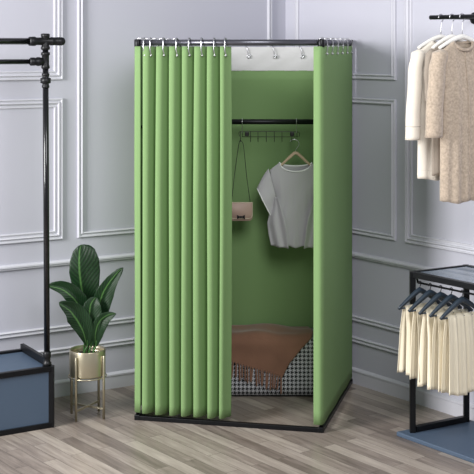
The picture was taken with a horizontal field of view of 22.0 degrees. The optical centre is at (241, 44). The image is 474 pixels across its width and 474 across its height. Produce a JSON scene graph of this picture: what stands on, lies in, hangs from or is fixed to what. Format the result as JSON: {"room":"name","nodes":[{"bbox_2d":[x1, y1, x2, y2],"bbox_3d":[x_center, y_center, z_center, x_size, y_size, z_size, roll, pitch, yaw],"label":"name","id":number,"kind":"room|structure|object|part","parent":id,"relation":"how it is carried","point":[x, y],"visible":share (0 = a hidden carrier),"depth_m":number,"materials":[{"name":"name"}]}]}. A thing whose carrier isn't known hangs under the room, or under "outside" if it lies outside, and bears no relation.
{"room":"clothing store","nodes":[
{"label":"clothing store","id":0,"kind":"room"},
{"bbox_2d":[0,0,285,379],"bbox_3d":[-2.005,0.525,6.068,5.200,2.750,0.120,0,0,-31],"label":"wall","id":1,"kind":"structure","parent":0,"point":[111,28],"depth_m":6.68,"materials":[{"name":"grey paint"}]},
{"bbox_2d":[0,98,62,244],"bbox_3d":[-1.378,0.669,6.361,0.950,0.763,0.016,0,0,-31],"label":"trim","id":2,"kind":"structure","parent":1,"relation":"attached to","point":[56,103],"depth_m":6.58,"materials":[{"name":"grey paint"}]},
{"bbox_2d":[0,0,62,80],"bbox_3d":[-1.378,-0.231,6.361,0.950,0.838,0.016,0,0,-31],"label":"trim","id":3,"kind":"structure","parent":1,"relation":"attached to","point":[57,74],"depth_m":6.58,"materials":[{"name":"grey paint"}]},
{"bbox_2d":[0,253,134,271],"bbox_3d":[-1.977,1.179,6.001,5.180,0.032,0.024,0,0,-31],"label":"trim","id":4,"kind":"structure","parent":1,"relation":"attached to","point":[54,263],"depth_m":6.57,"materials":[{"name":"grey paint"}]},
{"bbox_2d":[0,316,134,338],"bbox_3d":[-1.979,1.533,6.005,5.180,0.030,0.016,0,0,-31],"label":"trim","id":5,"kind":"structure","parent":1,"relation":"attached to","point":[20,333],"depth_m":6.56,"materials":[{"name":"grey paint"}]},
{"bbox_2d":[38,338,134,354],"bbox_3d":[-1.979,1.653,6.005,5.180,0.030,0.016,0,0,-31],"label":"trim","id":6,"kind":"structure","parent":1,"relation":"attached to","point":[129,340],"depth_m":6.73,"materials":[{"name":"grey paint"}]},
{"bbox_2d":[55,369,134,397],"bbox_3d":[-1.970,1.856,6.009,5.200,0.088,0.018,0,0,-31],"label":"baseboard","id":7,"kind":"structure","parent":1,"relation":"attached to","point":[123,378],"depth_m":6.70,"materials":[{"name":"grey paint"}]},
{"bbox_2d":[77,0,271,237],"bbox_3d":[-0.357,0.201,6.966,1.249,1.701,0.016,0,0,-31],"label":"trim","id":8,"kind":"structure","parent":1,"relation":"attached to","point":[80,234],"depth_m":6.66,"materials":[{"name":"grey paint"}]},
{"bbox_2d":[0,383,473,473],"bbox_3d":[-0.402,1.950,4.410,7.869,0.100,6.018,0,0,0],"label":"floor","id":9,"kind":"structure","parent":0,"point":[361,437],"depth_m":5.82,"materials":[{"name":"grey laminate"}]},
{"bbox_2d":[0,33,64,435],"bbox_3d":[-1.482,0.921,5.981,1.172,1.957,0.428,0,0,-31],"label":"clothes rack","id":10,"kind":"object","parent":9,"relation":"on","point":[27,375],"visible":1,"depth_m":6.05,"materials":[{"name":"black metal"}]},
{"bbox_3d":[-1.510,1.613,5.965,1.060,0.012,0.380,0,0,-31],"label":"panel","id":11,"kind":"part","parent":10,"relation":"part of","materials":[{"name":"blue stone"}]},
{"bbox_3d":[-1.411,1.748,5.798,1.060,0.265,0.012,0,0,-31],"label":"panel","id":12,"kind":"part","parent":10,"relation":"part of","materials":[{"name":"blue stone"}]},
{"bbox_3d":[-1.510,1.748,5.965,1.108,0.305,0.428,0,0,-31],"label":"frame","id":13,"kind":"part","parent":10,"relation":"part of","materials":[{"name":"black metal"}]},
{"bbox_3d":[-1.060,1.574,6.226,0.020,0.028,0.350,0,0,-31],"label":"rail","id":14,"kind":"part","parent":10,"relation":"part of","materials":[{"name":"black metal"}]},
{"bbox_2d":[68,355,106,421],"bbox_3d":[-0.791,1.739,6.245,0.199,0.322,0.199,0,0,0],"label":"plant stand","id":15,"kind":"object","parent":9,"relation":"on","point":[97,407],"visible":0.73,"depth_m":6.20,"materials":[{"name":"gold metal"}]},
{"bbox_3d":[-0.879,1.739,6.292,0.013,0.322,0.013,0,0,0],"label":"leg","id":16,"kind":"part","parent":15,"relation":"part of","materials":[{"name":"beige metal"}]},
{"bbox_3d":[-0.838,1.739,6.157,0.013,0.322,0.013,0,0,0],"label":"leg","id":17,"kind":"part","parent":15,"relation":"part of","materials":[{"name":"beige metal"}]},
{"bbox_2d":[50,244,122,378],"bbox_3d":[-0.797,1.358,6.245,0.380,0.660,0.184,0,0,-3],"label":"potted plant","id":18,"kind":"object","parent":15,"relation":"on","point":[86,307],"visible":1,"depth_m":6.21,"materials":[{"name":"green plant"}]},
{"bbox_3d":[-0.791,1.621,6.245,0.184,0.133,0.184,0,0,0],"label":"pot","id":19,"kind":"part","parent":18,"relation":"part of","materials":[{"name":"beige metal"}]},
{"bbox_3d":[-0.744,1.739,6.333,0.013,0.322,0.013,0,0,0],"label":"leg","id":20,"kind":"part","parent":15,"relation":"part of","materials":[{"name":"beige metal"}]},
{"bbox_3d":[-0.703,1.739,6.198,0.013,0.322,0.013,0,0,0],"label":"leg","id":21,"kind":"part","parent":15,"relation":"part of","materials":[{"name":"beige metal"}]},
{"bbox_2d":[134,39,352,432],"bbox_3d":[0.038,0.935,6.516,1.000,1.930,0.919,0,0,12],"label":"frame","id":22,"kind":"object","parent":9,"relation":"on","point":[137,42],"visible":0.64,"depth_m":6.10,"materials":[{"name":"grey metal"}]},
{"bbox_2d":[134,38,176,412],"bbox_3d":[-0.450,0.910,6.508,0.053,1.896,0.700,0,0,14],"label":"curtain","id":23,"kind":"object","parent":22,"relation":"hanging from","point":[138,89],"visible":0.3,"depth_m":6.17,"materials":[{"name":"green fabric"}]},
{"bbox_2d":[142,37,231,418],"bbox_3d":[-0.277,0.909,6.138,0.457,1.897,0.094,0,0,13],"label":"curtain","id":24,"kind":"object","parent":22,"relation":"hanging from","point":[187,260],"visible":1,"depth_m":6.11,"materials":[{"name":"green fabric"}]},
{"bbox_3d":[-0.070,-0.012,6.087,0.885,0.031,0.225,0,0,0],"label":"rail","id":25,"kind":"part","parent":22,"relation":"part of","materials":[{"name":"grey metal"}]},
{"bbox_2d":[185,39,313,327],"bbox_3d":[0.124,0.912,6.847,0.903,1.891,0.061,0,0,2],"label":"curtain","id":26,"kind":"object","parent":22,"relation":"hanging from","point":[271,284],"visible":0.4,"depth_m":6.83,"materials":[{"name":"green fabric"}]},
{"bbox_2d":[239,118,299,141],"bbox_3d":[0.149,0.464,6.663,0.334,0.130,0.054,0,0,0],"label":"hook rack","id":27,"kind":"object","parent":22,"relation":"hanging from","point":[242,131],"visible":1,"depth_m":6.66,"materials":[{"name":"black metal"}]},
{"bbox_2d":[232,141,252,220],"bbox_3d":[-0.005,0.738,6.644,0.126,0.439,0.061,0,0,0],"label":"handbag","id":28,"kind":"object","parent":27,"relation":"hanging from","point":[241,211],"visible":0.84,"depth_m":6.62,"materials":[{"name":"beige leather"}]},
{"bbox_3d":[0.149,0.487,6.668,0.334,0.033,0.003,0,0,0],"label":"wire frame","id":29,"kind":"part","parent":27,"relation":"part of","materials":[{"name":"grey metal"}]},
{"bbox_2d":[257,162,313,248],"bbox_3d":[0.292,0.869,6.633,0.425,0.462,0.117,0,0,0],"label":"blouse","id":30,"kind":"object","parent":27,"relation":"hanging from","point":[286,192],"visible":0.75,"depth_m":6.62,"materials":[{"name":"grey fabric"}]},
{"bbox_3d":[0.120,0.856,6.642,0.082,0.158,0.078,0,0,-26],"label":"cuff trim","id":31,"kind":"part","parent":30,"relation":"part of","materials":[{"name":"white fabric"}]},
{"bbox_3d":[0.292,0.665,6.647,0.183,0.054,0.042,0,0,0],"label":"neck trim","id":32,"kind":"part","parent":30,"relation":"part of","materials":[{"name":"white fabric"}]},
{"bbox_2d":[281,139,309,165],"bbox_3d":[0.294,0.590,6.650,0.181,0.152,0.018,0,0,0],"label":"wooden hanger","id":33,"kind":"object","parent":27,"relation":"hanging from","point":[291,155],"visible":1,"depth_m":6.64,"materials":[{"name":"beige wood"}]},
{"bbox_3d":[0.294,0.623,6.650,0.181,0.086,0.018,0,0,0],"label":"shoulder arm","id":34,"kind":"part","parent":33,"relation":"part of","materials":[{"name":"brown wood"}]},
{"bbox_3d":[0.077,0.419,6.668,0.967,0.029,0.029,0,0,1],"label":"hanging rod","id":35,"kind":"part","parent":22,"relation":"part of","materials":[{"name":"black metal"}]},
{"bbox_2d":[313,37,352,424],"bbox_3d":[0.494,0.910,6.396,0.062,1.896,0.898,0,0,15],"label":"curtain","id":36,"kind":"object","parent":22,"relation":"hanging from","point":[332,338],"visible":0.94,"depth_m":6.24,"materials":[{"name":"green fabric"}]},
{"bbox_3d":[0.497,-0.012,6.414,0.031,0.031,0.845,0,0,14],"label":"rail","id":37,"kind":"part","parent":22,"relation":"part of","materials":[{"name":"grey metal"}]},
{"bbox_2d":[231,328,313,395],"bbox_3d":[0.062,1.736,6.690,0.785,0.329,0.220,0,0,0],"label":"ottoman","id":38,"kind":"object","parent":9,"relation":"on","point":[297,380],"visible":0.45,"depth_m":6.58,"materials":[{"name":"fabric"}]},
{"bbox_2d":[231,323,312,393],"bbox_3d":[0.044,1.714,6.676,0.688,0.331,0.239,0,0,0],"label":"throw blanket","id":39,"kind":"object","parent":38,"relation":"on","point":[270,348],"visible":0.63,"depth_m":6.57,"materials":[{"name":"brown fabric"}]},
{"bbox_2d":[397,264,473,462],"bbox_3d":[1.184,1.498,5.712,0.427,0.803,0.870,0,0,-38],"label":"display rack","id":40,"kind":"object","parent":9,"relation":"on","point":[454,436],"visible":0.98,"depth_m":5.90,"materials":[{"name":"black metal"}]},
{"bbox_3d":[0.827,1.488,5.916,0.028,0.781,0.028,0,0,0],"label":"post","id":41,"kind":"part","parent":40,"relation":"part of","materials":[{"name":"black metal"}]},
{"bbox_2d":[398,281,440,309],"bbox_3d":[0.861,1.206,5.909,0.265,0.129,0.028,0,0,-28],"label":"hanger","id":42,"kind":"object","parent":40,"relation":"hanging from","point":[418,290],"visible":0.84,"depth_m":5.88,"materials":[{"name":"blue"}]},
{"bbox_2d":[397,302,437,374],"bbox_3d":[0.863,1.416,5.913,0.223,0.330,0.082,0,0,-32],"label":"trousers","id":43,"kind":"object","parent":42,"relation":"hanging from","point":[404,351],"visible":0.29,"depth_m":5.88,"materials":[{"name":"beige fabric"}]},
{"bbox_2d":[408,283,451,312],"bbox_3d":[0.902,1.206,5.854,0.265,0.129,0.028,0,0,-28],"label":"hanger","id":44,"kind":"object","parent":40,"relation":"hanging from","point":[429,292],"visible":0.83,"depth_m":5.83,"materials":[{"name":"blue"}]},
{"bbox_2d":[410,304,447,378],"bbox_3d":[0.905,1.429,5.859,0.222,0.355,0.080,0,0,-32],"label":"trousers","id":45,"kind":"object","parent":44,"relation":"hanging from","point":[417,319],"visible":0.28,"depth_m":5.83,"materials":[{"name":"beige fabric"}]},
{"bbox_2d":[418,285,461,314],"bbox_3d":[0.944,1.206,5.801,0.265,0.129,0.028,0,0,-28],"label":"hanger","id":46,"kind":"object","parent":40,"relation":"hanging from","point":[440,294],"visible":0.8,"depth_m":5.77,"materials":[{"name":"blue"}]},
{"bbox_2d":[417,307,457,389],"bbox_3d":[0.945,1.436,5.805,0.223,0.370,0.082,0,0,-33],"label":"trousers","id":47,"kind":"object","parent":46,"relation":"hanging from","point":[425,352],"visible":0.27,"depth_m":5.77,"materials":[{"name":"beige fabric"}]},
{"bbox_3d":[1.062,1.136,5.640,0.019,0.041,0.707,0,0,-38],"label":"garment rail","id":48,"kind":"part","parent":40,"relation":"part of","materials":[{"name":"black metal"}]},
{"bbox_3d":[1.193,1.104,5.718,0.314,0.006,0.726,0,0,-38],"label":"glass","id":49,"kind":"part","parent":40,"relation":"part of","materials":[{"name":"blue"}]},
{"bbox_2d":[429,287,472,317],"bbox_3d":[0.985,1.206,5.747,0.265,0.129,0.028,0,0,-28],"label":"hanger","id":50,"kind":"object","parent":40,"relation":"hanging from","point":[451,296],"visible":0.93,"depth_m":5.72,"materials":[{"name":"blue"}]},
{"bbox_2d":[430,309,467,391],"bbox_3d":[0.989,1.438,5.748,0.222,0.375,0.080,0,0,-30],"label":"trousers","id":51,"kind":"object","parent":50,"relation":"hanging from","point":[438,327],"visible":0.42,"depth_m":5.71,"materials":[{"name":"beige fabric"}]},
{"bbox_2d":[439,290,473,319],"bbox_3d":[1.026,1.206,5.693,0.265,0.129,0.028,0,0,-28],"label":"hanger","id":52,"kind":"object","parent":40,"relation":"hanging from","point":[461,299],"visible":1,"depth_m":5.67,"materials":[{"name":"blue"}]},
{"bbox_2d":[441,312,473,395],"bbox_3d":[1.030,1.438,5.694,0.222,0.375,0.079,0,0,-30],"label":"trousers","id":53,"kind":"object","parent":52,"relation":"hanging from","point":[458,338],"visible":1,"depth_m":5.66,"materials":[{"name":"beige fabric"}]},
{"bbox_3d":[1.120,1.488,6.090,0.028,0.781,0.028,0,0,0],"label":"post","id":54,"kind":"part","parent":40,"relation":"part of","materials":[{"name":"black metal"}]},
{"bbox_2d":[286,0,473,403],"bbox_3d":[1.893,0.525,5.317,0.120,2.750,5.200,0,0,-38],"label":"wall","id":55,"kind":"structure","parent":0,"point":[378,289],"depth_m":6.68,"materials":[{"name":"grey paint"}]},
{"bbox_2d":[295,0,395,79],"bbox_3d":[0.573,-0.230,6.925,0.016,0.840,0.841,0,0,-38],"label":"trim","id":56,"kind":"structure","parent":55,"relation":"attached to","point":[392,76],"depth_m":6.61,"materials":[{"name":"grey paint"}]},
{"bbox_2d":[352,97,395,240],"bbox_3d":[0.573,0.676,6.925,0.016,0.763,0.841,0,0,-38],"label":"trim","id":57,"kind":"structure","parent":55,"relation":"attached to","point":[392,102],"depth_m":6.61,"materials":[{"name":"grey paint"}]},
{"bbox_2d":[352,336,398,353],"bbox_3d":[1.845,1.653,5.268,0.016,0.030,5.180,0,0,-38],"label":"trim","id":58,"kind":"structure","parent":55,"relation":"attached to","point":[369,343],"depth_m":6.71,"materials":[{"name":"grey paint"}]},
{"bbox_2d":[352,314,399,332],"bbox_3d":[1.845,1.533,5.268,0.016,0.030,5.180,0,0,-38],"label":"trim","id":59,"kind":"structure","parent":55,"relation":"attached to","point":[383,325],"depth_m":6.71,"materials":[{"name":"grey paint"}]},
{"bbox_2d":[352,251,433,269],"bbox_3d":[1.842,1.179,5.266,0.024,0.032,5.180,0,0,-38],"label":"trim","id":60,"kind":"structure","parent":55,"relation":"attached to","point":[362,256],"depth_m":6.61,"materials":[{"name":"grey paint"}]},
{"bbox_2d":[352,367,473,420],"bbox_3d":[1.839,1.856,5.275,0.018,0.088,5.200,0,0,-38],"label":"baseboard","id":61,"kind":"structure","parent":55,"relation":"attached to","point":[446,404],"depth_m":6.51,"materials":[{"name":"grey paint"}]},
{"bbox_2d":[405,0,473,254],"bbox_3d":[1.208,0.204,6.098,0.016,1.708,1.100,0,0,-38],"label":"trim","id":62,"kind":"structure","parent":55,"relation":"attached to","point":[410,238],"depth_m":6.50,"materials":[{"name":"grey paint"}]},
{"bbox_2d":[429,12,473,23],"bbox_3d":[1.317,-0.135,5.713,0.311,0.060,0.930,0,0,-38],"label":"rail","id":63,"kind":"object","parent":55,"relation":"attached to","point":[470,17],"visible":0.98,"depth_m":5.88,"materials":[{"name":"black metal"}]},
{"bbox_2d":[417,14,445,48],"bbox_3d":[0.967,-0.065,5.930,0.287,0.173,0.026,0,0,-29],"label":"hanger","id":64,"kind":"object","parent":63,"relation":"hanging from","point":[440,36],"visible":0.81,"depth_m":5.90,"materials":[{"name":"white plastic"}]},
{"bbox_3d":[0.967,-0.015,5.930,0.287,0.074,0.026,0,0,-29],"label":"shoulder arm","id":65,"kind":"part","parent":64,"relation":"part of","materials":[{"name":"white plastic"}]},
{"bbox_2d":[431,14,464,48],"bbox_3d":[1.011,-0.065,5.873,0.248,0.173,0.026,0,0,-33],"label":"hanger","id":66,"kind":"object","parent":63,"relation":"hanging from","point":[450,36],"visible":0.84,"depth_m":5.84,"materials":[{"name":"white plastic"}]},
{"bbox_2d":[424,41,444,175],"bbox_3d":[1.016,0.300,5.868,0.355,0.655,0.073,0,0,-30],"label":"knit top","id":67,"kind":"object","parent":66,"relation":"hanging from","point":[435,141],"visible":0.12,"depth_m":5.81,"materials":[{"name":"beige fabric"}]},
{"bbox_3d":[1.011,-0.015,5.873,0.248,0.074,0.026,0,0,-33],"label":"shoulder arm","id":68,"kind":"part","parent":66,"relation":"part of","materials":[{"name":"white plastic"}]},
{"bbox_3d":[1.205,-0.135,5.621,0.022,0.021,0.920,0,0,-38],"label":"rail","id":69,"kind":"part","parent":63,"relation":"part of","materials":[{"name":"black metal"}]},
{"bbox_2d":[438,13,473,48],"bbox_3d":[1.049,-0.065,5.814,0.287,0.173,0.026,0,0,-29],"label":"hanger","id":70,"kind":"object","parent":63,"relation":"hanging from","point":[460,36],"visible":1,"depth_m":5.79,"materials":[{"name":"white plastic"}]},
{"bbox_2d":[424,41,473,203],"bbox_3d":[1.053,0.361,5.814,0.474,0.775,0.110,0,0,-30],"label":"coat","id":71,"kind":"object","parent":70,"relation":"hanging from","point":[450,91],"visible":1,"depth_m":5.75,"materials":[{"name":"beige fabric"}]},
{"bbox_3d":[1.049,-0.015,5.814,0.287,0.074,0.026,0,0,-33],"label":"shoulder arm","id":72,"kind":"part","parent":70,"relation":"part of","materials":[{"name":"white plastic"}]},
{"bbox_2d":[405,41,439,180],"bbox_3d":[0.971,0.313,5.931,0.462,0.680,0.098,0,0,-31],"label":"coat","id":73,"kind":"object","parent":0,"point":[415,103],"visible":0.33,"depth_m":5.82,"materials":[{"name":"beige fabric"}]}
]}

